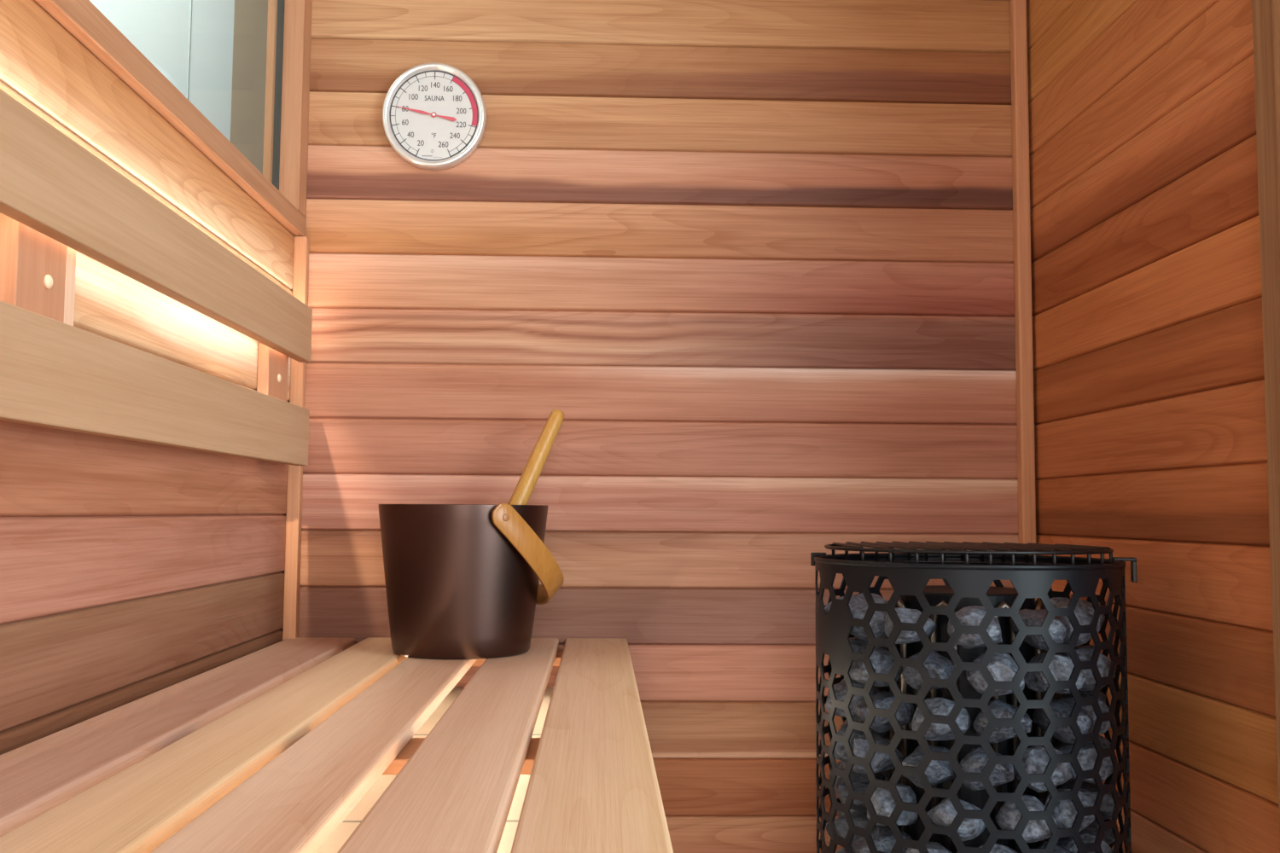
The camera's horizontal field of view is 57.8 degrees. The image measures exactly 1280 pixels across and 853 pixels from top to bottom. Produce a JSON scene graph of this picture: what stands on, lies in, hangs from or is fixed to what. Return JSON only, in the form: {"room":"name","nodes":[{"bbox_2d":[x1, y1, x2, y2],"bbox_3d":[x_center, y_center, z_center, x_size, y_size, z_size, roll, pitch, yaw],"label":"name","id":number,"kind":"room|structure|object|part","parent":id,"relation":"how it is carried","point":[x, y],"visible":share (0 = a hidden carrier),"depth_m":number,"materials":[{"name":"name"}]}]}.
{"room":"spa","nodes":[
{"label":"spa","id":0,"kind":"room"},
{"bbox_2d":[0,0,294,755],"bbox_3d":[-0.477,0.017,0.479,0.040,2.130,2.350,1,-4,-2],"label":"wall","id":1,"kind":"structure","parent":0,"point":[130,571],"depth_m":1.08,"materials":[{"name":"brown wood"}]},
{"bbox_2d":[0,88,312,465],"bbox_3d":[-0.451,-0.104,0.925,0.040,0.218,1.440,1,-4,-2],"label":"backrest","id":2,"kind":"object","parent":1,"relation":"attached to","point":[59,200],"visible":1,"depth_m":0.95,"materials":[{"name":"brown wood"}]},
{"bbox_2d":[33,0,312,236],"bbox_3d":[-0.481,-0.612,0.951,0.052,0.570,1.499,1,-4,-2],"label":"window","id":3,"kind":"structure","parent":1,"relation":"in","point":[281,189],"depth_m":1.56,"materials":[{"name":"brown wood"}]},
{"bbox_2d":[282,236,309,640],"bbox_3d":[-0.491,0.447,1.616,0.018,1.442,0.018,1,-4,-2],"label":"trim","id":4,"kind":"structure","parent":1,"relation":"attached to","point":[294,485],"depth_m":1.63,"materials":[{"name":"brown wood"}]},
{"bbox_2d":[298,0,1037,852],"bbox_3d":[0.037,0.110,1.689,1.152,2.130,0.040,1,-4,-2],"label":"wall","id":5,"kind":"structure","parent":0,"point":[755,258],"depth_m":1.69,"materials":[{"name":"brown wood"}]},
{"bbox_2d":[382,63,486,170],"bbox_3d":[-0.299,-0.451,1.687,0.149,0.156,0.021,1,-4,-2],"label":"thermometer","id":6,"kind":"object","parent":5,"relation":"attached to","point":[434,114],"visible":1,"depth_m":1.68,"materials":[{"name":"silver metal"}]},
{"bbox_2d":[1009,0,1037,601],"bbox_3d":[0.559,0.113,1.677,0.020,2.130,0.020,1,-4,-2],"label":"trim","id":7,"kind":"structure","parent":5,"relation":"attached to","point":[1022,269],"depth_m":1.69,"materials":[{"name":"brown wood"}]},
{"bbox_2d":[1026,0,1279,852],"bbox_3d":[0.605,0.090,1.359,0.040,2.130,0.660,1,-4,-2],"label":"wall","id":8,"kind":"structure","parent":0,"point":[1150,448],"depth_m":1.30,"materials":[{"name":"brown wood"}]},
{"bbox_2d":[1251,0,1279,835],"bbox_3d":[0.602,0.067,1.046,0.048,2.130,0.042,1,-4,-2],"label":"trim","id":9,"kind":"structure","parent":8,"relation":"attached to","point":[1262,16],"depth_m":1.06,"materials":[{"name":"brown wood"}]},
{"bbox_2d":[1271,0,1279,238],"bbox_3d":[0.600,0.061,0.977,0.056,2.130,0.094,1,-4,-2],"label":"trim","id":10,"kind":"structure","parent":8,"relation":"attached to","point":[1275,3],"depth_m":1.04,"materials":[{"name":"brown wood"}]},
{"bbox_3d":[0.467,1.341,3.499,3.600,0.050,10.200,1,-4,-2],"label":"floor","id":11,"kind":"structure","parent":0,"visible":0},
{"bbox_2d":[0,637,673,852],"bbox_3d":[-0.234,0.680,0.883,0.476,0.872,1.457,1,-4,-2],"label":"bench","id":12,"kind":"object","parent":11,"relation":"on","point":[299,745],"visible":0.94,"depth_m":0.84,"materials":[{"name":"brown wood"}]},
{"bbox_3d":[-0.235,0.322,0.989,0.389,0.007,1.296,1,-4,-2],"label":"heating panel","id":13,"kind":"part","parent":12,"relation":"part of","materials":[{"name":"beige wood"}]},
{"bbox_2d":[378,503,564,659],"bbox_3d":[-0.216,0.194,1.496,0.237,0.188,0.236,1,-4,-2],"label":"bucket","id":14,"kind":"object","parent":12,"relation":"on","point":[462,580],"visible":1,"depth_m":1.40,"materials":[{"name":"brown metal"}]},
{"bbox_3d":[-0.185,0.167,1.516,0.135,0.131,0.232,3,-5,-34],"label":"handle","id":15,"kind":"part","parent":14,"relation":"part of","materials":[{"name":"brown wood"}]},
{"bbox_2d":[507,409,564,505],"bbox_3d":[-0.187,0.108,1.528,0.068,0.272,0.185,-3,-6,42],"label":"ladle","id":16,"kind":"object","parent":14,"relation":"in","point":[526,485],"visible":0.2,"depth_m":1.55,"materials":[{"name":"brown wood"}]},
{"bbox_2d":[810,541,1137,852],"bbox_3d":[0.356,0.638,1.243,0.332,1.015,0.328,1,-4,-2],"label":"stove","id":17,"kind":"object","parent":11,"relation":"on","point":[968,570],"visible":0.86,"depth_m":1.15,"materials":[{"name":"black metal"}]},
{"bbox_2d":[836,847,855,852],"bbox_3d":[0.240,0.490,1.288,0.061,0.042,0.051,-1,-5,20],"label":"stone","id":18,"kind":"object","parent":17,"relation":"on","point":[842,850],"visible":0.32,"depth_m":1.29,"materials":[{"name":"grey stone"}]},
{"bbox_2d":[825,810,878,849],"bbox_3d":[0.235,0.442,1.267,0.064,0.040,0.050,-1,-4,15],"label":"stone","id":19,"kind":"object","parent":18,"relation":"on","point":[859,818],"visible":0.33,"depth_m":1.25,"materials":[{"name":"grey stone"}]},
{"bbox_2d":[834,772,869,811],"bbox_3d":[0.230,0.391,1.237,0.055,0.042,0.056,-2,-5,30],"label":"stone","id":20,"kind":"object","parent":17,"relation":"in","point":[860,782],"visible":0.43,"depth_m":1.23,"materials":[{"name":"grey stone"}]},
{"bbox_2d":[852,737,904,774],"bbox_3d":[0.245,0.346,1.216,0.060,0.038,0.056,4,-5,-23],"label":"stone","id":21,"kind":"object","parent":20,"relation":"on","point":[881,762],"visible":0.62,"depth_m":1.20,"materials":[{"name":"grey stone"}]},
{"bbox_2d":[855,692,914,733],"bbox_3d":[0.254,0.297,1.204,0.062,0.041,0.054,3,-6,-32],"label":"stone","id":22,"kind":"object","parent":21,"relation":"on","point":[904,714],"visible":0.63,"depth_m":1.19,"materials":[{"name":"grey stone"}]},
{"bbox_2d":[849,645,902,686],"bbox_3d":[0.248,0.251,1.219,0.057,0.040,0.052,2,-5,-21],"label":"stone","id":23,"kind":"object","parent":22,"relation":"on","point":[881,660],"visible":0.48,"depth_m":1.20,"materials":[{"name":"grey stone"}]},
{"bbox_2d":[849,600,886,641],"bbox_3d":[0.241,0.206,1.231,0.055,0.042,0.057,0,-4,6],"label":"stone","id":24,"kind":"object","parent":23,"relation":"on","point":[858,608],"visible":0.39,"depth_m":1.21,"materials":[{"name":"grey stone"}]},
{"bbox_2d":[828,762,884,786],"bbox_3d":[0.245,0.398,1.310,0.063,0.043,0.048,-1,-5,21],"label":"stone","id":25,"kind":"object","parent":17,"relation":"in","point":[841,765],"visible":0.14,"depth_m":1.30,"materials":[{"name":"grey stone"}]},
{"bbox_2d":[833,724,882,763],"bbox_3d":[0.237,0.348,1.271,0.059,0.040,0.053,2,-5,3],"label":"stone","id":26,"kind":"object","parent":17,"relation":"in","point":[840,753],"visible":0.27,"depth_m":1.25,"materials":[{"name":"grey stone"}]},
{"bbox_2d":[825,680,874,720],"bbox_3d":[0.233,0.301,1.278,0.056,0.043,0.053,-1,-4,13],"label":"stone","id":27,"kind":"object","parent":26,"relation":"on","point":[840,689],"visible":0.38,"depth_m":1.26,"materials":[{"name":"grey stone"}]},
{"bbox_2d":[849,639,879,652],"bbox_3d":[0.240,0.255,1.276,0.053,0.043,0.056,3,-5,-31],"label":"stone","id":28,"kind":"object","parent":27,"relation":"on","point":[856,644],"visible":0.08,"depth_m":1.26,"materials":[{"name":"grey stone"}]},
{"bbox_2d":[824,596,863,634],"bbox_3d":[0.236,0.211,1.295,0.060,0.042,0.055,4,-6,-40],"label":"stone","id":29,"kind":"object","parent":28,"relation":"on","point":[853,599],"visible":0.17,"depth_m":1.29,"materials":[{"name":"grey stone"}]},
{"bbox_2d":[840,719,890,739],"bbox_3d":[0.261,0.352,1.337,0.065,0.044,0.050,-3,-5,34],"label":"stone","id":30,"kind":"object","parent":17,"relation":"in","point":[885,736],"visible":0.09,"depth_m":1.31,"materials":[{"name":"grey stone"}]},
{"bbox_2d":[840,678,885,693],"bbox_3d":[0.254,0.306,1.328,0.058,0.038,0.051,2,-4,-20],"label":"stone","id":31,"kind":"object","parent":30,"relation":"on","point":[876,689],"visible":0.05,"depth_m":1.32,"materials":[{"name":"grey stone"}]},
{"bbox_2d":[849,637,884,649],"bbox_3d":[0.251,0.261,1.333,0.061,0.041,0.054,-4,-5,31],"label":"stone","id":32,"kind":"object","parent":31,"relation":"on","point":[851,638],"visible":0.03,"depth_m":1.32,"materials":[{"name":"grey stone"}]},
{"bbox_2d":[852,593,888,604],"bbox_3d":[0.268,0.214,1.353,0.055,0.038,0.057,4,-6,-44],"label":"stone","id":33,"kind":"object","parent":32,"relation":"on","point":[878,599],"visible":0.2,"depth_m":1.34,"materials":[{"name":"grey stone"}]},
{"bbox_2d":[905,841,951,852],"bbox_3d":[0.298,0.435,1.156,0.054,0.036,0.062,2,-5,-24],"label":"stone","id":34,"kind":"object","parent":17,"relation":"in","point":[932,847],"visible":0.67,"depth_m":1.15,"materials":[{"name":"grey stone"}]},
{"bbox_2d":[926,797,985,841],"bbox_3d":[0.311,0.387,1.145,0.056,0.041,0.061,3,-5,-29],"label":"stone","id":35,"kind":"object","parent":34,"relation":"on","point":[944,813],"visible":0.64,"depth_m":1.12,"materials":[{"name":"grey stone"}]},
{"bbox_2d":[959,745,1013,791],"bbox_3d":[0.342,0.338,1.138,0.055,0.043,0.056,4,-6,-42],"label":"stone","id":36,"kind":"object","parent":35,"relation":"on","point":[976,759],"visible":0.66,"depth_m":1.12,"materials":[{"name":"grey stone"}]},
{"bbox_2d":[972,698,1031,744],"bbox_3d":[0.358,0.291,1.141,0.055,0.043,0.054,-3,-6,41],"label":"stone","id":37,"kind":"object","parent":36,"relation":"on","point":[1000,709],"visible":0.73,"depth_m":1.13,"materials":[{"name":"grey stone"}]},
{"bbox_2d":[965,652,1024,697],"bbox_3d":[0.351,0.246,1.149,0.054,0.043,0.055,0,-4,11],"label":"stone","id":38,"kind":"object","parent":37,"relation":"on","point":[1002,667],"visible":0.66,"depth_m":1.13,"materials":[{"name":"grey stone"}]},
{"bbox_2d":[947,605,1002,648],"bbox_3d":[0.332,0.200,1.153,0.053,0.043,0.054,-1,-4,18],"label":"stone","id":39,"kind":"object","parent":38,"relation":"on","point":[972,615],"visible":0.76,"depth_m":1.14,"materials":[{"name":"grey stone"}]},
{"bbox_2d":[901,744,956,789],"bbox_3d":[0.290,0.341,1.161,0.055,0.040,0.064,-2,-6,33],"label":"stone","id":40,"kind":"object","parent":17,"relation":"in","point":[938,771],"visible":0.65,"depth_m":1.14,"materials":[{"name":"grey stone"}]},
{"bbox_2d":[910,697,971,740],"bbox_3d":[0.301,0.293,1.164,0.056,0.043,0.052,1,-4,-6],"label":"stone","id":41,"kind":"object","parent":40,"relation":"on","point":[942,706],"visible":0.68,"depth_m":1.15,"materials":[{"name":"grey stone"}]},
{"bbox_2d":[902,651,954,690],"bbox_3d":[0.291,0.246,1.165,0.053,0.042,0.053,2,-4,-18],"label":"stone","id":42,"kind":"object","parent":41,"relation":"on","point":[937,666],"visible":0.66,"depth_m":1.16,"materials":[{"name":"grey stone"}]},
{"bbox_2d":[883,607,936,644],"bbox_3d":[0.280,0.203,1.183,0.053,0.038,0.060,1,-4,-10],"label":"stone","id":43,"kind":"object","parent":42,"relation":"on","point":[905,615],"visible":0.7,"depth_m":1.17,"materials":[{"name":"grey stone"}]},
{"bbox_2d":[995,795,1057,843],"bbox_3d":[0.378,0.386,1.139,0.050,0.043,0.060,3,-4,-12],"label":"stone","id":44,"kind":"object","parent":17,"relation":"in","point":[1009,816],"visible":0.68,"depth_m":1.12,"materials":[{"name":"grey stone"}]},
{"bbox_2d":[1012,745,1071,792],"bbox_3d":[0.401,0.340,1.156,0.053,0.044,0.056,-2,-5,34],"label":"stone","id":45,"kind":"object","parent":44,"relation":"on","point":[1035,759],"visible":0.67,"depth_m":1.14,"materials":[{"name":"grey stone"}]},
{"bbox_2d":[1032,699,1093,744],"bbox_3d":[0.424,0.296,1.165,0.050,0.041,0.065,2,-4,-17],"label":"stone","id":46,"kind":"object","parent":45,"relation":"on","point":[1061,708],"visible":0.65,"depth_m":1.15,"materials":[{"name":"grey stone"}]},
{"bbox_2d":[1024,653,1086,693],"bbox_3d":[0.412,0.248,1.166,0.052,0.041,0.058,2,-5,-23],"label":"stone","id":47,"kind":"object","parent":46,"relation":"on","point":[1061,666],"visible":0.61,"depth_m":1.15,"materials":[{"name":"grey stone"}]},
{"bbox_2d":[1012,609,1070,650],"bbox_3d":[0.400,0.203,1.161,0.050,0.040,0.069,1,-6,-19],"label":"stone","id":48,"kind":"object","parent":47,"relation":"on","point":[1059,630],"visible":0.7,"depth_m":1.14,"materials":[{"name":"grey stone"}]},
{"bbox_2d":[1055,779,1074,789],"bbox_3d":[0.471,0.397,1.286,0.052,0.043,0.057,4,-6,-44],"label":"stone","id":49,"kind":"object","parent":17,"relation":"in","point":[1069,780],"visible":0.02,"depth_m":1.26,"materials":[{"name":"grey stone"}]},
{"bbox_2d":[1050,737,1058,746],"bbox_3d":[0.468,0.353,1.323,0.055,0.042,0.055,-1,-4,13],"label":"stone","id":50,"kind":"object","parent":49,"relation":"on","point":[1053,741],"visible":0.02,"depth_m":1.30,"materials":[{"name":"grey stone"}]},
{"bbox_2d":[1052,692,1059,699],"bbox_3d":[0.467,0.308,1.324,0.056,0.042,0.060,0,-4,-1],"label":"stone","id":51,"kind":"object","parent":50,"relation":"on","point":[1056,695],"visible":0.02,"depth_m":1.30,"materials":[{"name":"grey stone"}]},
{"label":"stone","id":52,"kind":"object","parent":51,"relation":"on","visible":0},
{"bbox_2d":[1044,597,1069,610],"bbox_3d":[0.471,0.214,1.316,0.056,0.041,0.061,-1,-5,20],"label":"stone","id":53,"kind":"object","parent":52,"relation":"on","point":[1055,601],"visible":0.09,"depth_m":1.31,"materials":[{"name":"grey stone"}]},
{"bbox_2d":[1053,735,1110,750],"bbox_3d":[0.478,0.349,1.256,0.057,0.041,0.062,-4,-6,43],"label":"stone","id":54,"kind":"object","parent":17,"relation":"in","point":[1105,743],"visible":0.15,"depth_m":1.24,"materials":[{"name":"grey stone"}]},
{"bbox_2d":[1054,690,1105,703],"bbox_3d":[0.482,0.302,1.261,0.054,0.042,0.055,-4,-6,44],"label":"stone","id":55,"kind":"object","parent":54,"relation":"on","point":[1102,696],"visible":0.22,"depth_m":1.25,"materials":[{"name":"grey stone"}]},
{"bbox_2d":[1056,645,1094,655],"bbox_3d":[0.475,0.257,1.269,0.052,0.038,0.060,-3,-5,38],"label":"stone","id":56,"kind":"object","parent":55,"relation":"on","point":[1092,647],"visible":0.07,"depth_m":1.26,"materials":[{"name":"grey stone"}]},
{"bbox_2d":[1053,598,1105,633],"bbox_3d":[0.475,0.208,1.260,0.053,0.043,0.057,3,-5,-27],"label":"stone","id":57,"kind":"object","parent":56,"relation":"on","point":[1102,616],"visible":0.19,"depth_m":1.25,"materials":[{"name":"grey stone"}]},
{"bbox_2d":[1056,829,1112,852],"bbox_3d":[0.456,0.437,1.189,0.062,0.044,0.050,-2,-5,31],"label":"stone","id":58,"kind":"object","parent":17,"relation":"in","point":[1088,836],"visible":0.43,"depth_m":1.18,"materials":[{"name":"grey stone"}]},
{"bbox_2d":[1058,781,1122,820],"bbox_3d":[0.473,0.394,1.224,0.067,0.039,0.047,-2,-3,19],"label":"stone","id":59,"kind":"object","parent":17,"relation":"in","point":[1089,789],"visible":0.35,"depth_m":1.20,"materials":[{"name":"grey stone"}]},
{"bbox_3d":[0.276,0.495,1.345,0.057,0.037,0.061,2,-3,-41],"label":"stone","id":60,"kind":"object","parent":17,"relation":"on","visible":0},
{"bbox_2d":[837,808,856,817],"bbox_3d":[0.256,0.447,1.327,0.064,0.038,0.053,-4,-6,45],"label":"stone","id":61,"kind":"object","parent":60,"relation":"on","point":[840,813],"visible":0.06,"depth_m":1.32,"materials":[{"name":"grey stone"}]},
{"label":"stone","id":62,"kind":"object","parent":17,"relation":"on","visible":0},
{"bbox_2d":[851,826,912,852],"bbox_3d":[0.251,0.437,1.198,0.066,0.041,0.054,2,-5,-20],"label":"stone","id":63,"kind":"object","parent":62,"relation":"on","point":[884,840],"visible":0.62,"depth_m":1.18,"materials":[{"name":"grey stone"}]},
{"bbox_2d":[866,783,917,826],"bbox_3d":[0.256,0.388,1.190,0.056,0.044,0.053,3,-5,-27],"label":"stone","id":64,"kind":"object","parent":63,"relation":"on","point":[882,801],"visible":0.56,"depth_m":1.17,"materials":[{"name":"grey stone"}]},
{"label":"stone","id":65,"kind":"object","parent":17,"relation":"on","visible":0},
{"bbox_2d":[978,843,1017,852],"bbox_3d":[0.350,0.432,1.139,0.054,0.044,0.050,3,-5,-29],"label":"stone","id":66,"kind":"object","parent":65,"relation":"on","point":[997,848],"visible":0.57,"depth_m":1.13,"materials":[{"name":"grey stone"}]},
{"label":"stone","id":67,"kind":"object","parent":17,"relation":"in","visible":0},
{"bbox_2d":[1035,841,1073,852],"bbox_3d":[0.413,0.432,1.145,0.055,0.041,0.054,-1,-4,16],"label":"stone","id":68,"kind":"object","parent":67,"relation":"on","point":[1058,849],"visible":0.57,"depth_m":1.14,"materials":[{"name":"grey stone"}]},
{"bbox_2d":[1043,789,1094,832],"bbox_3d":[0.433,0.388,1.173,0.050,0.043,0.053,-1,-4,15],"label":"stone","id":69,"kind":"object","parent":68,"relation":"on","point":[1065,812],"visible":0.48,"depth_m":1.15,"materials":[{"name":"grey stone"}]},
{"bbox_2d":[1058,744,1113,784],"bbox_3d":[0.454,0.344,1.195,0.060,0.038,0.052,2,-4,-18],"label":"stone","id":70,"kind":"object","parent":69,"relation":"on","point":[1087,755],"visible":0.41,"depth_m":1.17,"materials":[{"name":"grey stone"}]},
{"bbox_2d":[1060,697,1111,734],"bbox_3d":[0.458,0.300,1.208,0.060,0.037,0.053,2,-5,-22],"label":"stone","id":71,"kind":"object","parent":70,"relation":"on","point":[1106,725],"visible":0.16,"depth_m":1.19,"materials":[{"name":"grey stone"}]},
{"bbox_2d":[1062,646,1115,691],"bbox_3d":[0.459,0.251,1.200,0.055,0.044,0.052,-3,-6,42],"label":"stone","id":72,"kind":"object","parent":71,"relation":"on","point":[1085,654],"visible":0.34,"depth_m":1.18,"materials":[{"name":"grey stone"}]},
{"bbox_2d":[1054,602,1099,645],"bbox_3d":[0.449,0.204,1.201,0.051,0.044,0.053,0,-4,5],"label":"stone","id":73,"kind":"object","parent":72,"relation":"on","point":[1084,613],"visible":0.37,"depth_m":1.18,"materials":[{"name":"grey stone"}]},
{"label":"stone","id":74,"kind":"object","parent":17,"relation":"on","visible":0},
{"bbox_2d":[1058,820,1115,844],"bbox_3d":[0.478,0.441,1.249,0.065,0.043,0.048,0,-4,1],"label":"stone","id":75,"kind":"object","parent":74,"relation":"on","point":[1108,837],"visible":0.15,"depth_m":1.24,"materials":[{"name":"grey stone"}]},
{"label":"stone","id":76,"kind":"object","parent":17,"relation":"in","visible":0},
{"bbox_2d":[881,769,890,781],"bbox_3d":[0.283,0.403,1.358,0.055,0.037,0.060,2,-3,-37],"label":"stone","id":77,"kind":"object","parent":76,"relation":"on","point":[887,774],"visible":0.04,"depth_m":1.33,"materials":[{"name":"grey stone"}]},
{"label":"stone","id":78,"kind":"object","parent":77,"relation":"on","visible":0},
{"bbox_2d":[884,686,889,692],"bbox_3d":[0.296,0.308,1.369,0.053,0.044,0.055,-2,-5,27],"label":"stone","id":79,"kind":"object","parent":78,"relation":"on","point":[887,689],"visible":0.02,"depth_m":1.34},
{"label":"outside","id":80,"kind":"structure","parent":0,"visible":0},
{"bbox_2d":[89,0,267,174],"bbox_3d":[-1.095,-0.918,3.611,0.062,4.450,10.200,1,-4,-2],"label":"wall","id":81,"kind":"structure","parent":80,"point":[189,42],"depth_m":2.83,"materials":[{"name":"white paint"}]}
]}

